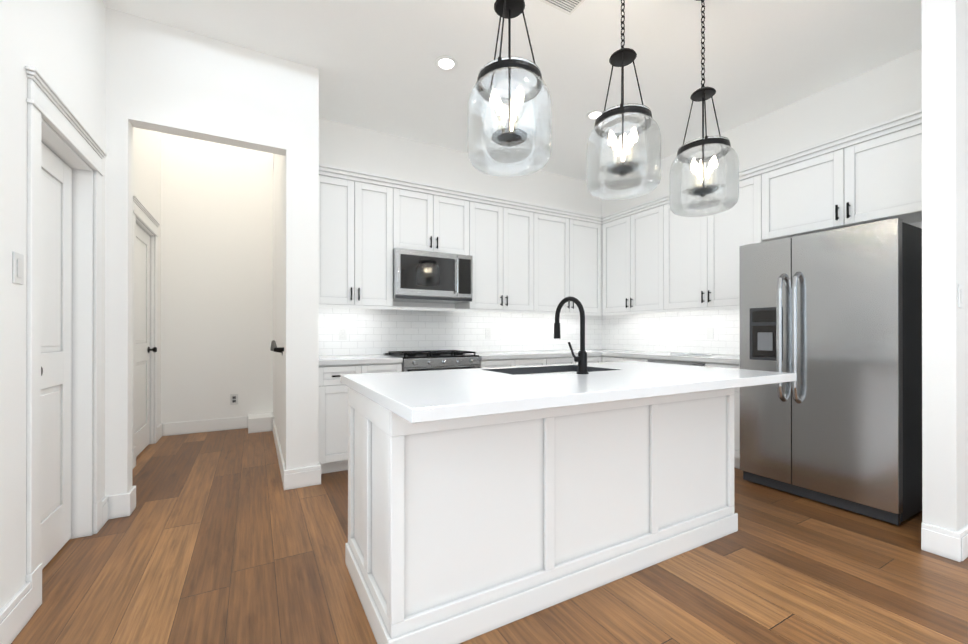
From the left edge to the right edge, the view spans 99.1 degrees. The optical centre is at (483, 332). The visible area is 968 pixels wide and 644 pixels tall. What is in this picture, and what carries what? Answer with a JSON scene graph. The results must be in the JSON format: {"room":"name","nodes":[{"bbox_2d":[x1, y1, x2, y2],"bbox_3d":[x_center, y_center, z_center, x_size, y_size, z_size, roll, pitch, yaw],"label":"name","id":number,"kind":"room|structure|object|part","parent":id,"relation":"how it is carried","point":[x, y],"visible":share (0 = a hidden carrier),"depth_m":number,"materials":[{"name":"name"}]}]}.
{"room":"kitchen","nodes":[
{"label":"kitchen","id":0,"kind":"room"},
{"bbox_2d":[0,0,105,610],"bbox_3d":[-0.365,-0.429,-1.085,0.120,3.100,8.374,0,0,-29],"label":"wall","id":1,"kind":"structure","parent":0,"point":[60,45],"depth_m":1.60,"materials":[{"name":"white paint"}]},
{"bbox_2d":[0,582,32,643],"bbox_3d":[-0.035,1.050,-1.538,0.020,0.140,7.265,0,0,-29],"label":"baseboard","id":2,"kind":"structure","parent":1,"relation":"attached to","point":[16,613],"depth_m":1.53,"materials":[{"name":"white paint"}]},
{"bbox_2d":[12,252,23,284],"bbox_3d":[-1.769,-0.244,1.570,0.009,0.116,0.072,0,0,-29],"label":"light switch","id":3,"kind":"object","parent":1,"relation":"attached to","point":[17,268],"visible":1,"depth_m":1.56,"materials":[{"name":"white plastic"}]},
{"bbox_2d":[41,142,71,568],"bbox_3d":[-2.075,0.110,1.977,0.105,2.008,0.650,0,0,-29],"label":"pantry door","id":4,"kind":"structure","parent":1,"relation":"in","point":[56,322],"depth_m":2.08,"materials":[{"name":"white paint"}]},
{"bbox_2d":[102,453,132,511],"bbox_3d":[-2.675,1.058,2.986,0.016,0.140,0.991,0,0,-29],"label":"baseboard","id":5,"kind":"structure","parent":1,"relation":"attached to","point":[105,500],"depth_m":2.47,"materials":[{"name":"white paint"}]},
{"bbox_2d":[133,127,160,425],"bbox_3d":[-3.039,-1.021,3.505,0.120,4.300,2.486,0,0,-29],"label":"wall","id":6,"kind":"structure","parent":0,"point":[147,168],"depth_m":4.14,"materials":[{"name":"white paint"}]},
{"bbox_2d":[135,223,156,456],"bbox_3d":[-3.172,0.069,3.841,0.105,2.098,0.786,0,0,-29],"label":"hall door","id":7,"kind":"structure","parent":6,"relation":"in","point":[142,435],"depth_m":3.92,"materials":[{"name":"white paint"}]},
{"bbox_2d":[105,7,285,495],"bbox_3d":[-1.986,-1.022,2.737,1.214,4.300,0.120,0,0,-29],"label":"wall","id":8,"kind":"structure","parent":0,"point":[164,78],"depth_m":2.61,"materials":[{"name":"white paint"}]},
{"bbox_2d":[161,132,272,422],"bbox_3d":[-3.114,-1.019,4.817,1.264,4.300,0.120,0,0,-29],"label":"wall","id":9,"kind":"structure","parent":0,"point":[216,270],"depth_m":4.76,"materials":[{"name":"white paint"}]},
{"bbox_2d":[158,416,247,439],"bbox_3d":[-3.069,1.061,4.759,1.050,0.140,0.018,0,0,-29],"label":"baseboard","id":10,"kind":"structure","parent":9,"relation":"attached to","point":[209,425],"depth_m":4.68,"materials":[{"name":"white paint"}]},
{"bbox_2d":[230,394,237,404],"bbox_3d":[-2.929,0.781,4.842,0.080,0.124,0.010,0,0,-29],"label":"outlet","id":11,"kind":"object","parent":9,"relation":"attached to","point":[233,399],"visible":1,"depth_m":4.84,"materials":[{"name":"grey plastic"}]},
{"bbox_2d":[248,412,273,432],"bbox_3d":[-2.613,1.051,4.840,0.259,0.160,0.319,0,0,-29],"label":"baseboard","id":12,"kind":"structure","parent":0,"point":[261,422],"depth_m":4.72,"materials":[{"name":"white paint"}]},
{"bbox_2d":[273,60,318,469],"bbox_3d":[-1.935,-1.020,4.119,0.219,4.300,2.486,0,0,-29],"label":"wall","id":13,"kind":"structure","parent":0,"point":[296,285],"depth_m":3.04,"materials":[{"name":"white paint"}]},
{"bbox_2d":[270,340,283,354],"bbox_3d":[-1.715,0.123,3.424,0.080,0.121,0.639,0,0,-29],"label":"door handle","id":14,"kind":"object","parent":13,"relation":"attached to","point":[274,348],"visible":0.98,"depth_m":3.27,"materials":[{"name":"black metal"}]},
{"bbox_2d":[273,419,287,489],"bbox_3d":[-2.004,1.060,3.997,0.016,0.140,2.386,0,0,-29],"label":"baseboard","id":15,"kind":"structure","parent":13,"relation":"attached to","point":[284,473],"depth_m":3.32,"materials":[{"name":"white paint"}]},
{"bbox_2d":[319,118,601,307],"bbox_3d":[0.009,-0.419,4.700,3.745,3.100,0.120,0,0,-29],"label":"wall","id":16,"kind":"structure","parent":0,"point":[341,145],"depth_m":4.33,"materials":[{"name":"white paint"}]},
{"bbox_2d":[319,169,402,308],"bbox_3d":[-1.186,-0.798,3.768,0.744,1.114,0.344,0,0,-29],"label":"upper cabinet","id":17,"kind":"object","parent":16,"relation":"attached to","point":[385,242],"depth_m":3.62,"materials":[{"name":"white paint"}]},
{"bbox_2d":[391,237,458,303],"bbox_3d":[-0.627,-0.567,4.035,0.609,0.515,0.420,0,0,-29],"label":"microwave","id":18,"kind":"object","parent":16,"relation":"attached to","point":[421,271],"depth_m":3.86,"materials":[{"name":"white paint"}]},
{"bbox_2d":[403,185,470,248],"bbox_3d":[-0.570,-1.060,4.111,0.783,0.590,0.344,0,0,-29],"label":"upper cabinet","id":19,"kind":"object","parent":16,"relation":"attached to","point":[435,215],"depth_m":3.97,"materials":[{"name":"white paint"}]},
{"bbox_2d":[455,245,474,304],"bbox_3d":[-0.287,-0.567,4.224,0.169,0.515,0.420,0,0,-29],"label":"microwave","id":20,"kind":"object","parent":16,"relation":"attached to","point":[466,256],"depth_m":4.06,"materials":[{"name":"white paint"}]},
{"bbox_2d":[447,197,530,312],"bbox_3d":[0.118,-0.797,4.494,0.911,1.114,0.344,0,0,-29],"label":"upper cabinet","id":21,"kind":"object","parent":16,"relation":"attached to","point":[500,231],"depth_m":4.33,"materials":[{"name":"white paint"}]},
{"bbox_2d":[531,205,602,315],"bbox_3d":[0.906,-0.796,4.896,1.095,1.114,0.408,0,0,-29],"label":"upper cabinet","id":22,"kind":"object","parent":16,"relation":"attached to","point":[567,248],"depth_m":4.76,"materials":[{"name":"white paint"}]},
{"bbox_2d":[595,313,622,315],"bbox_3d":[1.474,-0.796,5.248,0.408,1.114,0.344,0,0,-29],"label":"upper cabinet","id":23,"kind":"object","parent":16,"relation":"attached to","point":[596,314],"depth_m":4.96,"materials":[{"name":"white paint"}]},
{"bbox_2d":[11,428,967,643],"bbox_3d":[0.728,1.155,1.252,6.800,0.060,11.800,0,0,-29],"label":"floor","id":24,"kind":"structure","parent":0,"point":[220,537],"depth_m":1.89,"materials":[{"name":"brown wood"}]},
{"bbox_2d":[319,364,401,473],"bbox_3d":[-1.146,0.692,3.630,0.677,0.873,0.618,0,0,-29],"label":"base cabinet","id":25,"kind":"object","parent":24,"relation":"on","point":[333,395],"depth_m":3.27,"materials":[{"name":"white paint"}]},
{"bbox_2d":[319,356,402,363],"bbox_3d":[-1.142,0.234,3.622,0.678,0.040,0.638,0,0,-29],"label":"countertop","id":26,"kind":"structure","parent":25,"relation":"on","point":[322,359],"depth_m":3.43,"materials":[{"name":"white stone"}]},
{"bbox_2d":[383,350,480,371],"bbox_3d":[-0.492,0.655,3.939,0.754,0.950,0.695,0,0,-29],"label":"range","id":27,"kind":"object","parent":24,"relation":"on","point":[428,360],"visible":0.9,"depth_m":3.71,"materials":[{"name":"silver metal"}]},
{"bbox_2d":[480,360,542,367],"bbox_3d":[0.185,0.693,4.371,0.836,0.873,0.618,0,0,-29],"label":"base cabinet","id":28,"kind":"object","parent":24,"relation":"on","point":[484,363],"depth_m":4.05,"materials":[{"name":"white paint"}]},
{"bbox_2d":[466,348,626,359],"bbox_3d":[0.774,0.236,4.688,2.175,0.040,0.638,0,0,-29],"label":"countertop","id":29,"kind":"structure","parent":28,"relation":"on","point":[558,351],"depth_m":4.29,"materials":[{"name":"white stone"}]},
{"bbox_2d":[344,384,737,643],"bbox_3d":[0.373,0.687,2.199,2.013,0.880,0.783,0,0,-29],"label":"kitchen island","id":30,"kind":"object","parent":24,"relation":"on","point":[481,501],"depth_m":1.69,"materials":[{"name":"white paint"}]},
{"bbox_2d":[341,361,795,423],"bbox_3d":[0.444,0.227,2.072,2.049,0.040,1.057,0,0,-29],"label":"island countertop","id":31,"kind":"structure","parent":30,"relation":"on","point":[433,396],"depth_m":1.64,"materials":[{"name":"white stone"}]},
{"bbox_2d":[517,368,572,375],"bbox_3d":[0.376,0.363,2.316,0.704,0.255,0.424,0,0,-29],"label":"sink","id":32,"kind":"object","parent":31,"relation":"in","point":[550,369],"depth_m":2.57,"materials":[{"name":"metal"}]},
{"bbox_2d":[554,296,592,375],"bbox_3d":[0.424,0.008,2.148,0.120,0.398,0.249,0,0,-29],"label":"faucet","id":33,"kind":"object","parent":31,"relation":"on","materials":[{"name":"black metal"}]},
{"bbox_2d":[543,356,602,364],"bbox_3d":[0.835,0.693,4.698,0.858,0.873,0.678,0,0,-29],"label":"base cabinet","id":34,"kind":"object","parent":24,"relation":"on","point":[547,360],"depth_m":4.40,"materials":[{"name":"white paint"}]},
{"bbox_2d":[603,356,646,361],"bbox_3d":[1.718,0.693,4.527,0.676,0.873,0.640,0,0,-29],"label":"base cabinet","id":35,"kind":"object","parent":24,"relation":"on","point":[605,358],"depth_m":4.38,"materials":[{"name":"white paint"}]},
{"bbox_2d":[647,360,702,365],"bbox_3d":[2.044,0.692,3.999,0.620,0.873,0.720,0,0,-29],"label":"base cabinet","id":36,"kind":"object","parent":24,"relation":"on","point":[680,362],"depth_m":3.81,"materials":[{"name":"white paint"}]},
{"bbox_2d":[703,364,739,468],"bbox_3d":[2.278,0.691,3.580,0.620,0.873,0.359,0,0,-29],"label":"base cabinet","id":37,"kind":"object","parent":24,"relation":"on","point":[734,366],"depth_m":3.36,"materials":[{"name":"white paint"}]},
{"bbox_2d":[603,352,739,363],"bbox_3d":[1.981,0.235,4.099,0.638,0.040,1.565,0,0,-29],"label":"countertop","id":38,"kind":"structure","parent":37,"relation":"on","point":[714,358],"depth_m":3.89,"materials":[{"name":"white stone"}]},
{"bbox_2d":[669,353,711,355],"bbox_3d":[1.994,0.208,3.995,0.260,0.010,0.328,0,0,-29],"label":"countertop","id":39,"kind":"structure","parent":38,"relation":"on","point":[694,354],"depth_m":3.94,"materials":[{"name":"white stone"}]},
{"bbox_2d":[739,218,921,524],"bbox_3d":[2.471,0.232,2.929,0.864,1.791,0.887,0,0,-29],"label":"fridge","id":40,"kind":"object","parent":24,"relation":"on","point":[832,319],"visible":0.96,"depth_m":2.61,"materials":[{"name":"grey metal"}]},
{"bbox_2d":[103,0,921,180],"bbox_3d":[0.728,-2.615,1.258,6.800,1.280,11.800,0,0,-29],"label":"ceiling","id":41,"kind":"structure","parent":0,"point":[372,61],"depth_m":2.88,"materials":[{"name":"white paint"}]},
{"bbox_2d":[434,55,457,71],"bbox_3d":[-0.277,-1.968,3.021,0.176,0.008,0.176,0,0,-29],"label":"recessed light","id":42,"kind":"object","parent":41,"relation":"in","point":[445,63],"visible":1,"depth_m":3.02,"materials":[{"name":"white paint"}]},
{"bbox_2d":[467,0,551,176],"bbox_3d":[0.107,-1.338,1.734,0.354,1.272,0.354,0,0,-29],"label":"pendant light","id":43,"kind":"object","parent":41,"relation":"hanging from","point":[509,120],"visible":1,"depth_m":1.60,"materials":[{"name":"clear glass"}]},
{"bbox_3d":[0.107,-0.888,1.734,0.354,0.371,0.354,0,0,-29],"label":"glass","id":44,"kind":"part","parent":43,"relation":"part of","materials":[{"name":"clear glass"}]},
{"bbox_2d":[538,0,584,15],"bbox_3d":[0.431,-1.967,2.408,0.330,0.012,0.170,0,0,-29],"label":"ceiling vent","id":45,"kind":"object","parent":41,"relation":"in","point":[569,7],"visible":1,"depth_m":2.47,"materials":[{"name":"white metal"}]},
{"bbox_2d":[585,110,602,120],"bbox_3d":[1.008,-1.967,3.736,0.176,0.008,0.176,0,0,-29],"label":"recessed light","id":46,"kind":"object","parent":41,"relation":"in","point":[592,115],"visible":0.69,"depth_m":3.73,"materials":[{"name":"white paint"}]},
{"bbox_2d":[586,0,660,199],"bbox_3d":[0.692,-1.337,2.060,0.354,1.272,0.354,0,0,-29],"label":"pendant light","id":47,"kind":"object","parent":41,"relation":"hanging from","point":[623,154],"visible":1,"depth_m":1.93,"materials":[{"name":"clear glass"}]},
{"bbox_3d":[0.692,-0.887,2.059,0.354,0.371,0.354,0,0,-29],"label":"glass","id":48,"kind":"part","parent":47,"relation":"part of","materials":[{"name":"clear glass"}]},
{"bbox_2d":[669,0,738,216],"bbox_3d":[1.260,-1.337,2.376,0.354,1.272,0.354,0,0,-29],"label":"pendant light","id":49,"kind":"object","parent":41,"relation":"hanging from","point":[704,177],"visible":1,"depth_m":2.25,"materials":[{"name":"clear glass"}]},
{"bbox_3d":[1.260,-0.887,2.376,0.354,0.371,0.354,0,0,-29],"label":"glass","id":50,"kind":"part","parent":49,"relation":"part of","materials":[{"name":"clear glass"}]},
{"bbox_2d":[602,49,921,227],"bbox_3d":[3.811,-0.424,1.597,0.120,3.100,9.000,0,0,-29],"label":"wall","id":51,"kind":"structure","parent":0,"point":[888,91],"depth_m":3.34,"materials":[{"name":"white paint"}]},
{"bbox_2d":[603,197,666,312],"bbox_3d":[1.778,-0.797,4.702,0.408,1.114,0.947,0,0,-29],"label":"upper cabinet","id":52,"kind":"object","parent":51,"relation":"attached to","point":[634,240],"depth_m":4.59,"materials":[{"name":"white paint"}]},
{"bbox_2d":[663,165,770,312],"bbox_3d":[2.236,-0.798,3.944,0.344,1.114,1.061,0,0,-29],"label":"upper cabinet","id":53,"kind":"object","parent":51,"relation":"attached to","point":[703,252],"depth_m":3.80,"materials":[{"name":"white paint"}]},
{"bbox_2d":[771,117,921,240],"bbox_3d":[2.735,-1.064,3.049,0.344,0.585,1.106,0,0,-29],"label":"upper cabinet","id":54,"kind":"object","parent":51,"relation":"attached to","point":[877,176],"depth_m":2.92,"materials":[{"name":"white paint"}]},
{"bbox_2d":[921,0,967,531],"bbox_3d":[2.752,-0.423,2.347,1.000,3.100,0.120,0,0,-29],"label":"wall","id":55,"kind":"structure","parent":0,"point":[944,261],"depth_m":2.10,"materials":[{"name":"white paint"}]},
{"bbox_2d":[940,524,967,561],"bbox_3d":[2.762,1.057,2.287,1.002,0.140,0.050,0,0,-29],"label":"baseboard","id":56,"kind":"structure","parent":55,"relation":"attached to","point":[953,544],"depth_m":2.05,"materials":[{"name":"white paint"}]},
{"bbox_2d":[958,284,963,307],"bbox_3d":[2.399,-0.183,2.076,0.072,0.116,0.009,0,0,-29],"label":"light switch","id":57,"kind":"object","parent":55,"relation":"attached to","point":[960,296],"visible":1,"depth_m":2.06,"materials":[{"name":"white plastic"}]}
]}

